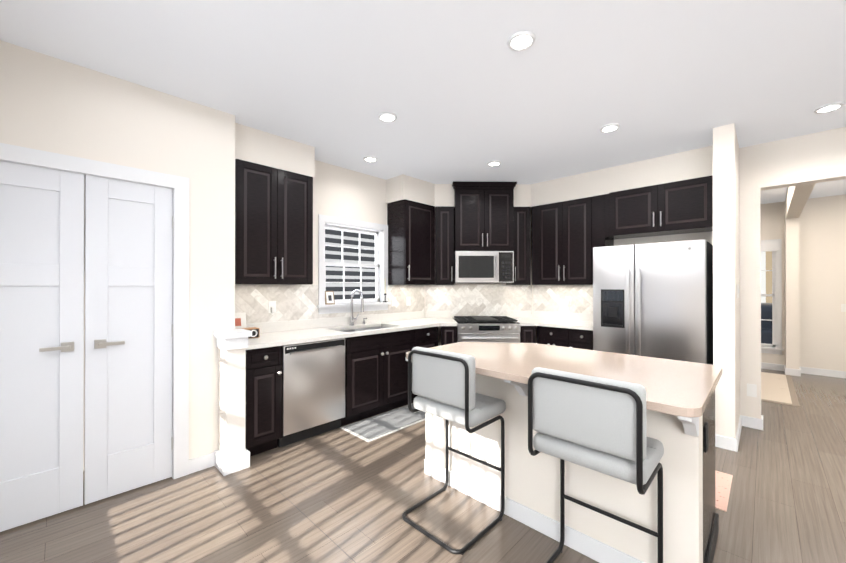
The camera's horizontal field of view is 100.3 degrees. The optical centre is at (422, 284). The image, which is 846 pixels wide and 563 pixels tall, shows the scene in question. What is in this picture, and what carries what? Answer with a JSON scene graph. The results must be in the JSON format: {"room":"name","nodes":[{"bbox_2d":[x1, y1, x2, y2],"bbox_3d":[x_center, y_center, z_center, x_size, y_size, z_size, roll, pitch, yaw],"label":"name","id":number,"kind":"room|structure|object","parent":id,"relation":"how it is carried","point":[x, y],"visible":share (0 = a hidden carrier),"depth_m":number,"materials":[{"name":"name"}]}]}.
{"room":"kitchen","nodes":[
{"label":"kitchen","id":0,"kind":"room"},
{"bbox_2d":[0,40,234,470],"bbox_3d":[-2.779,0.014,1.948,0.660,2.720,3.020,0,0,44],"label":"wall","id":1,"kind":"structure","parent":0,"point":[53,104],"depth_m":2.50,"materials":[{"name":"beige paint"}]},
{"bbox_2d":[0,161,83,531],"bbox_3d":[-2.247,0.340,2.016,0.087,2.044,0.448,0,0,44],"label":"closet door","id":2,"kind":"structure","parent":1,"relation":"in","point":[41,329],"depth_m":2.06,"materials":[{"name":"white wood"}]},
{"bbox_2d":[0,143,188,478],"bbox_3d":[-2.128,0.300,2.218,0.138,2.150,1.095,0,0,44],"label":"trim","id":3,"kind":"structure","parent":1,"relation":"attached to","point":[179,185],"depth_m":2.51,"materials":[{"name":"white wood"}]},
{"bbox_2d":[84,175,172,504],"bbox_3d":[-1.929,0.341,2.343,0.087,2.044,0.452,0,0,44],"label":"closet door","id":4,"kind":"structure","parent":1,"relation":"in","point":[128,441],"depth_m":2.34,"materials":[{"name":"white wood"}]},
{"bbox_2d":[213,329,251,475],"bbox_3d":[-1.445,0.864,2.679,0.235,1.025,0.200,0,0,44],"label":"wall","id":5,"kind":"structure","parent":0,"point":[232,453],"depth_m":2.62,"materials":[{"name":"beige paint"}]},
{"bbox_2d":[235,160,386,303],"bbox_3d":[-0.560,0.022,4.511,0.140,2.720,3.990,0,0,44],"label":"wall","id":6,"kind":"structure","parent":0,"point":[340,192],"depth_m":4.06,"materials":[{"name":"beige paint"}]},
{"bbox_2d":[235,159,312,284],"bbox_3d":[-1.409,-0.522,3.264,0.378,1.040,0.695,0,0,44],"label":"upper cabinet","id":7,"kind":"object","parent":6,"relation":"attached to","point":[273,226],"visible":0.96,"depth_m":3.13,"materials":[{"name":"black wood"}]},
{"bbox_2d":[235,285,424,332],"bbox_3d":[-0.889,0.235,4.053,0.021,0.462,2.616,0,0,44],"label":"backsplash","id":8,"kind":"structure","parent":6,"relation":"attached to","point":[296,307],"depth_m":3.66,"materials":[{"name":"tile"}]},
{"bbox_2d":[269,301,275,312],"bbox_3d":[-1.459,0.219,3.439,0.041,0.116,0.072,0,0,44],"label":"outlet","id":9,"kind":"object","parent":8,"relation":"attached to","point":[272,306],"depth_m":3.43,"materials":[{"name":"white plastic"}]},
{"bbox_2d":[391,297,395,305],"bbox_3d":[-0.377,0.223,4.576,0.013,0.116,0.072,0,0,44],"label":"outlet","id":10,"kind":"object","parent":8,"relation":"attached to","point":[393,299],"depth_m":4.57,"materials":[{"name":"white plastic"}]},
{"bbox_2d":[406,297,409,305],"bbox_3d":[-0.197,0.223,4.764,0.009,0.116,0.072,0,0,44],"label":"outlet","id":11,"kind":"object","parent":8,"relation":"attached to","point":[407,298],"depth_m":4.75,"materials":[{"name":"white plastic"}]},
{"bbox_2d":[317,214,390,313],"bbox_3d":[-0.826,-0.218,4.198,0.195,1.080,1.010,0,0,44],"label":"window","id":12,"kind":"structure","parent":6,"relation":"in","point":[380,232],"depth_m":4.19,"materials":[{"name":"white"}]},
{"bbox_2d":[325,291,334,304],"bbox_3d":[-1.033,0.145,3.903,0.038,0.150,0.110,0,0,44],"label":"framed picture","id":13,"kind":"object","parent":12,"relation":"on","point":[329,297],"visible":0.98,"depth_m":3.89,"materials":[{"name":"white wood"}]},
{"bbox_2d":[383,278,387,301],"bbox_3d":[-0.478,0.072,4.459,0.060,0.299,0.060,0,0,44],"label":"candle","id":14,"kind":"object","parent":12,"relation":"on","point":[385,291],"visible":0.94,"depth_m":4.45,"materials":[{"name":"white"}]},
{"bbox_2d":[387,199,434,284],"bbox_3d":[-0.135,-0.517,4.578,0.378,1.040,0.535,0,0,44],"label":"upper cabinet","id":15,"kind":"object","parent":6,"relation":"attached to","point":[411,242],"visible":0.98,"depth_m":4.43,"materials":[{"name":"black wood"}]},
{"bbox_2d":[0,368,845,562],"bbox_3d":[2.173,1.406,2.700,6.900,0.061,11.000,0,0,44],"label":"floor","id":16,"kind":"structure","parent":0,"point":[338,495],"depth_m":2.13,"materials":[{"name":"brown wood"}]},
{"bbox_2d":[277,338,344,447],"bbox_3d":[-1.141,0.945,3.337,0.596,0.868,0.604,0,0,44],"label":"dishwasher","id":17,"kind":"object","parent":16,"relation":"on","point":[313,388],"visible":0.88,"depth_m":3.13,"materials":[{"name":"silver metal"}]},
{"bbox_2d":[245,327,437,455],"bbox_3d":[-0.790,0.942,3.714,0.626,0.875,2.230,0,0,44],"label":"base cabinet","id":18,"kind":"object","parent":16,"relation":"on","point":[376,374],"visible":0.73,"depth_m":3.46,"materials":[{"name":"black wood"}]},
{"bbox_2d":[246,318,457,349],"bbox_3d":[-0.515,0.485,3.892,0.778,0.038,2.885,0,0,44],"label":"countertop","id":19,"kind":"structure","parent":18,"relation":"on","point":[272,339],"depth_m":3.50,"materials":[{"name":"stone"}]},
{"bbox_2d":[235,312,246,328],"bbox_3d":[-1.666,0.360,3.179,0.066,0.209,0.150,0,0,44],"label":"card","id":20,"kind":"object","parent":19,"relation":"on","point":[240,320],"visible":0.33,"depth_m":3.21,"materials":[{"name":"white paper"}]},
{"bbox_2d":[237,327,259,338],"bbox_3d":[-1.523,0.421,3.055,0.122,0.084,0.180,0,0,44],"label":"radio","id":21,"kind":"object","parent":19,"relation":"on","point":[255,332],"visible":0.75,"depth_m":3.05,"materials":[{"name":"brown wood"}]},
{"bbox_2d":[349,289,366,325],"bbox_3d":[-0.692,0.260,4.030,0.249,0.413,0.217,0,0,44],"label":"kitchen faucet","id":22,"kind":"object","parent":19,"relation":"on","point":[352,318],"visible":0.98,"depth_m":4.02,"materials":[{"name":"silver metal"}]},
{"bbox_2d":[341,326,388,331],"bbox_3d":[-0.631,0.604,3.861,0.412,0.200,0.772,0,0,44],"label":"undermount sink","id":23,"kind":"object","parent":19,"relation":"in","point":[361,329],"visible":0.06,"depth_m":4.08,"materials":[{"name":"silver metal"}]},
{"bbox_2d":[340,403,425,441],"bbox_3d":[-0.260,1.375,3.631,0.450,0.009,1.090,0,0,44],"label":"kitchen mat","id":24,"kind":"object","parent":16,"relation":"on","point":[370,429],"visible":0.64,"depth_m":3.48,"materials":[{"name":"grey fabric"}]},
{"bbox_2d":[441,326,456,344],"bbox_3d":[0.320,0.944,4.358,0.201,0.875,0.115,0,0,-1],"label":"cabinet filler","id":25,"kind":"object","parent":16,"relation":"on","point":[449,334],"depth_m":4.30,"materials":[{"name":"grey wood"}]},
{"bbox_2d":[402,347,505,554],"bbox_3d":[0.178,0.877,2.094,0.456,0.995,0.470,0,0,44],"label":"stool","id":26,"kind":"object","parent":16,"relation":"on","point":[443,384],"visible":1,"depth_m":2.00,"materials":[{"name":"white leather"}]},
{"bbox_2d":[453,316,519,342],"bbox_3d":[0.800,0.909,4.598,0.758,0.947,0.742,0,0,-1],"label":"gas range","id":27,"kind":"object","parent":16,"relation":"on","point":[488,329],"visible":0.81,"depth_m":4.29,"materials":[{"name":"silver metal"}]},
{"bbox_2d":[519,326,535,342],"bbox_3d":[1.287,0.945,4.373,0.201,0.875,0.115,0,0,-1],"label":"cabinet filler","id":28,"kind":"object","parent":16,"relation":"on","point":[527,333],"depth_m":4.32,"materials":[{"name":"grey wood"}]},
{"bbox_2d":[406,358,718,562],"bbox_3d":[0.763,0.937,2.206,1.604,0.876,0.886,0,0,44],"label":"kitchen island","id":29,"kind":"object","parent":16,"relation":"on","point":[532,483],"depth_m":1.81,"materials":[{"name":"beige paint"}]},
{"bbox_2d":[406,342,722,421],"bbox_3d":[0.779,0.479,2.198,1.600,0.036,1.004,0,0,44],"label":"island countertop","id":30,"kind":"structure","parent":29,"relation":"on","point":[681,389],"depth_m":1.94,"materials":[{"name":"white stone"}]},
{"bbox_2d":[537,326,592,349],"bbox_3d":[1.851,0.944,4.313,0.703,0.875,0.626,0,0,44],"label":"base cabinet","id":31,"kind":"object","parent":16,"relation":"on","point":[572,338],"visible":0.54,"depth_m":4.11,"materials":[{"name":"black wood"}]},
{"bbox_2d":[513,318,592,330],"bbox_3d":[1.578,0.487,4.474,1.330,0.038,0.778,0,0,44],"label":"countertop","id":32,"kind":"structure","parent":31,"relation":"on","point":[573,324],"depth_m":4.31,"materials":[{"name":"stone"}]},
{"bbox_2d":[528,367,663,562],"bbox_3d":[0.742,0.875,1.547,0.456,0.995,0.470,0,0,44],"label":"stool","id":33,"kind":"object","parent":16,"relation":"on","point":[598,424],"visible":1,"depth_m":1.45,"materials":[{"name":"white leather"}]},
{"bbox_2d":[593,239,712,364],"bbox_3d":[2.368,0.492,3.651,0.938,1.775,0.808,0,0,44],"label":"refrigerator","id":34,"kind":"object","parent":16,"relation":"on","point":[654,300],"visible":0.65,"depth_m":3.35,"materials":[{"name":"stainless steel"},{"name":"black plastic"},{"name":"black metal"}]},
{"bbox_2d":[715,470,732,511],"bbox_3d":[1.725,1.372,2.633,0.850,0.008,0.560,0,0,44],"label":"oriental rug","id":35,"kind":"object","parent":16,"relation":"on","point":[723,481],"visible":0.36,"depth_m":2.36,"materials":[{"name":"beige fabric"}]},
{"bbox_2d":[761,372,799,406],"bbox_3d":[4.258,1.380,5.317,1.850,0.011,1.940,0,0,44],"label":"rug","id":36,"kind":"object","parent":16,"relation":"on","point":[778,388],"visible":0.29,"depth_m":4.62,"materials":[{"name":"beige fabric"}]},
{"bbox_2d":[0,0,845,203],"bbox_3d":[2.173,-1.383,2.709,6.900,0.080,11.000,0,0,44],"label":"ceiling","id":37,"kind":"structure","parent":0,"point":[462,90],"depth_m":2.22,"materials":[{"name":"white paint"}]},
{"bbox_2d":[363,156,377,161],"bbox_3d":[-0.559,-1.334,3.755,0.151,0.021,0.151,0,0,38],"label":"recessed light","id":38,"kind":"object","parent":37,"relation":"in","point":[368,158],"depth_m":3.74,"materials":[{"name":"white plastic"}]},
{"bbox_2d":[378,112,396,121],"bbox_3d":[-0.282,-1.337,2.819,0.151,0.021,0.151,0,0,38],"label":"recessed light","id":39,"kind":"object","parent":37,"relation":"in","point":[384,116],"depth_m":2.80,"materials":[{"name":"white plastic"}]},
{"bbox_2d":[487,161,500,166],"bbox_3d":[0.783,-1.334,3.889,0.151,0.021,0.151,0,0,38],"label":"recessed light","id":40,"kind":"object","parent":37,"relation":"in","point":[492,163],"depth_m":3.87,"materials":[{"name":"white plastic"}]},
{"bbox_2d":[507,31,535,50],"bbox_3d":[0.541,-1.340,1.944,0.151,0.021,0.151,0,0,35],"label":"recessed light","id":41,"kind":"object","parent":37,"relation":"in","point":[520,41],"depth_m":1.93,"materials":[{"name":"white plastic"}]},
{"bbox_2d":[600,124,619,132],"bbox_3d":[1.596,-1.337,3.018,0.151,0.021,0.151,0,0,38],"label":"recessed light","id":42,"kind":"object","parent":37,"relation":"in","point":[608,128],"depth_m":3.01,"materials":[{"name":"white plastic"}]},
{"bbox_2d":[814,102,843,113],"bbox_3d":[3.072,-1.338,2.673,0.151,0.021,0.151,0,0,5],"label":"recessed light","id":43,"kind":"object","parent":37,"relation":"in","point":[830,107],"depth_m":2.66,"materials":[{"name":"white plastic"}]},
{"bbox_2d":[235,123,712,211],"bbox_3d":[0.614,-1.191,3.363,3.150,0.300,3.730,0,0,44],"label":"soffit","id":44,"kind":"structure","parent":0,"point":[253,145],"depth_m":3.83,"materials":[{"name":"beige paint"}]},
{"bbox_2d":[424,212,532,345],"bbox_3d":[0.794,0.024,5.016,1.099,2.720,1.099,0,0,44],"label":"wall","id":45,"kind":"structure","parent":0,"point":[439,336],"depth_m":5.01,"materials":[{"name":"beige paint"}]},
{"bbox_2d":[435,205,454,284],"bbox_3d":[0.287,-0.516,4.840,0.247,1.040,0.340,0,0,-1],"label":"upper cabinet","id":46,"kind":"object","parent":45,"relation":"attached to","point":[444,215],"depth_m":4.67,"materials":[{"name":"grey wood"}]},
{"bbox_2d":[426,285,531,317],"bbox_3d":[0.794,0.238,5.004,1.516,0.462,0.021,0,0,-1],"label":"backsplash","id":47,"kind":"structure","parent":45,"relation":"attached to","point":[452,301],"depth_m":5.01,"materials":[{"name":"tile"}]},
{"bbox_2d":[454,185,514,252],"bbox_3d":[0.797,-0.857,4.804,0.764,0.830,0.430,0,0,-1],"label":"upper cabinet","id":48,"kind":"object","parent":45,"relation":"attached to","point":[483,216],"depth_m":4.59,"materials":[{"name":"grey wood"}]},
{"bbox_2d":[454,251,513,282],"bbox_3d":[0.797,-0.226,4.777,0.758,0.418,0.472,0,0,-1],"label":"microwave","id":49,"kind":"object","parent":48,"relation":"attached to","point":[483,266],"visible":0.98,"depth_m":4.59,"materials":[{"name":"silver metal"}]},
{"bbox_2d":[506,207,530,284],"bbox_3d":[1.306,-0.516,4.856,0.247,1.040,0.340,0,0,-1],"label":"upper cabinet","id":50,"kind":"object","parent":45,"relation":"attached to","point":[522,255],"depth_m":4.69,"materials":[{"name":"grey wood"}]},
{"bbox_2d":[536,231,712,342],"bbox_3d":[1.961,0.023,4.748,3.150,2.720,0.140,0,0,44],"label":"wall","id":51,"kind":"structure","parent":0,"point":[707,236],"depth_m":3.93,"materials":[{"name":"beige paint"}]},
{"bbox_2d":[533,285,592,321],"bbox_3d":[1.942,0.237,4.653,1.046,0.462,0.021,0,0,44],"label":"backsplash","id":52,"kind":"structure","parent":51,"relation":"attached to","point":[548,301],"depth_m":4.72,"materials":[{"name":"tile"}]},
{"bbox_2d":[532,196,603,284],"bbox_3d":[1.830,-0.517,4.543,0.761,1.040,0.340,0,0,44],"label":"upper cabinet","id":53,"kind":"object","parent":51,"relation":"attached to","point":[568,236],"depth_m":4.37,"materials":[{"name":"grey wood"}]},
{"bbox_2d":[600,175,712,238],"bbox_3d":[2.546,-0.795,3.819,0.990,0.490,0.385,0,0,44],"label":"upper cabinet","id":54,"kind":"object","parent":51,"relation":"attached to","point":[684,206],"depth_m":3.66,"materials":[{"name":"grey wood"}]},
{"bbox_2d":[713,123,739,438],"bbox_3d":[2.864,0.018,3.316,0.140,2.720,0.940,0,0,44],"label":"wall","id":55,"kind":"structure","parent":0,"point":[726,310],"depth_m":2.98,"materials":[{"name":"beige paint"}]},
{"bbox_2d":[730,415,742,451],"bbox_3d":[2.841,1.328,3.192,0.034,0.100,0.764,0,0,44],"label":"baseboard","id":56,"kind":"structure","parent":55,"relation":"attached to","point":[734,443],"depth_m":2.94,"materials":[{"name":"white wood"}]},
{"bbox_2d":[739,127,845,418],"bbox_3d":[4.343,0.015,2.363,3.310,2.720,0.130,0,0,44],"label":"wall","id":57,"kind":"structure","parent":0,"point":[817,157],"depth_m":3.38,"materials":[{"name":"beige paint"}]},
{"bbox_2d":[747,383,756,396],"bbox_3d":[3.168,1.019,3.404,0.070,0.120,0.007,0,0,44],"label":"switch plate","id":58,"kind":"object","parent":57,"relation":"attached to","point":[751,390],"depth_m":3.40,"materials":[{"name":"white plastic"}]},
{"bbox_2d":[743,415,762,427],"bbox_3d":[2.650,1.331,4.086,1.854,0.100,0.034,0,0,44],"label":"baseboard","id":59,"kind":"structure","parent":57,"relation":"attached to","point":[747,420],"depth_m":3.39,"materials":[{"name":"white wood"}]},
{"bbox_2d":[761,194,845,370],"bbox_3d":[5.451,0.028,6.086,6.900,2.720,0.120,0,0,44],"label":"wall","id":60,"kind":"structure","parent":0,"point":[772,214],"depth_m":5.32,"materials":[{"name":"beige paint"}]},
{"bbox_2d":[761,362,782,370],"bbox_3d":[5.046,1.339,6.382,2.100,0.100,0.014,0,0,44],"label":"baseboard","id":61,"kind":"structure","parent":60,"relation":"attached to","point":[770,366],"depth_m":5.75,"materials":[{"name":"white wood"}]},
{"bbox_2d":[761,239,783,354],"bbox_3d":[5.574,0.197,5.925,0.660,1.860,0.180,0,0,44],"label":"window","id":62,"kind":"structure","parent":60,"relation":"in","point":[774,246],"depth_m":5.72,"materials":[{"name":"white wood"}]},
{"bbox_2d":[801,367,845,377],"bbox_3d":[6.891,1.333,4.593,2.760,0.100,0.014,0,0,44],"label":"baseboard","id":63,"kind":"structure","parent":60,"relation":"attached to","point":[806,370],"depth_m":5.36,"materials":[{"name":"white wood"}]},
{"bbox_2d":[841,304,845,311],"bbox_3d":[6.244,0.345,5.229,0.070,0.120,0.007,0,0,44],"label":"switch plate","id":64,"kind":"object","parent":60,"relation":"attached to","point":[843,306],"depth_m":5.23,"materials":[{"name":"white plastic"}]},
{"bbox_2d":[785,183,824,369],"bbox_3d":[4.693,0.022,4.413,0.140,2.720,3.300,0,0,44],"label":"wall","id":65,"kind":"structure","parent":0,"point":[811,233],"depth_m":5.42,"materials":[{"name":"beige paint"}]},
{"bbox_2d":[783,365,788,374],"bbox_3d":[5.684,1.336,5.527,0.034,0.100,0.274,0,0,44],"label":"baseboard","id":66,"kind":"structure","parent":65,"relation":"attached to","point":[786,370],"depth_m":5.44,"materials":[{"name":"white wood"}]},
{"bbox_2d":[795,367,801,375],"bbox_3d":[5.776,1.336,5.437,0.044,0.100,0.274,0,0,44],"label":"baseboard","id":67,"kind":"structure","parent":65,"relation":"attached to","point":[798,372],"depth_m":5.35,"materials":[{"name":"white wood"}]},
{"label":"outside","id":68,"kind":"structure","parent":0,"visible":0},
{"bbox_2d":[325,228,374,299],"bbox_3d":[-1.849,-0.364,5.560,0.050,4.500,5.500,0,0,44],"label":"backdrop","id":69,"kind":"structure","parent":68,"point":[334,254],"depth_m":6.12,"materials":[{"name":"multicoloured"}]},
{"bbox_2d":[761,251,771,343],"bbox_3d":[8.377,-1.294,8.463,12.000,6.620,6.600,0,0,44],"label":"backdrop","id":70,"kind":"structure","parent":68,"point":[766,301],"depth_m":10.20,"materials":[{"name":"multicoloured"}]}
]}

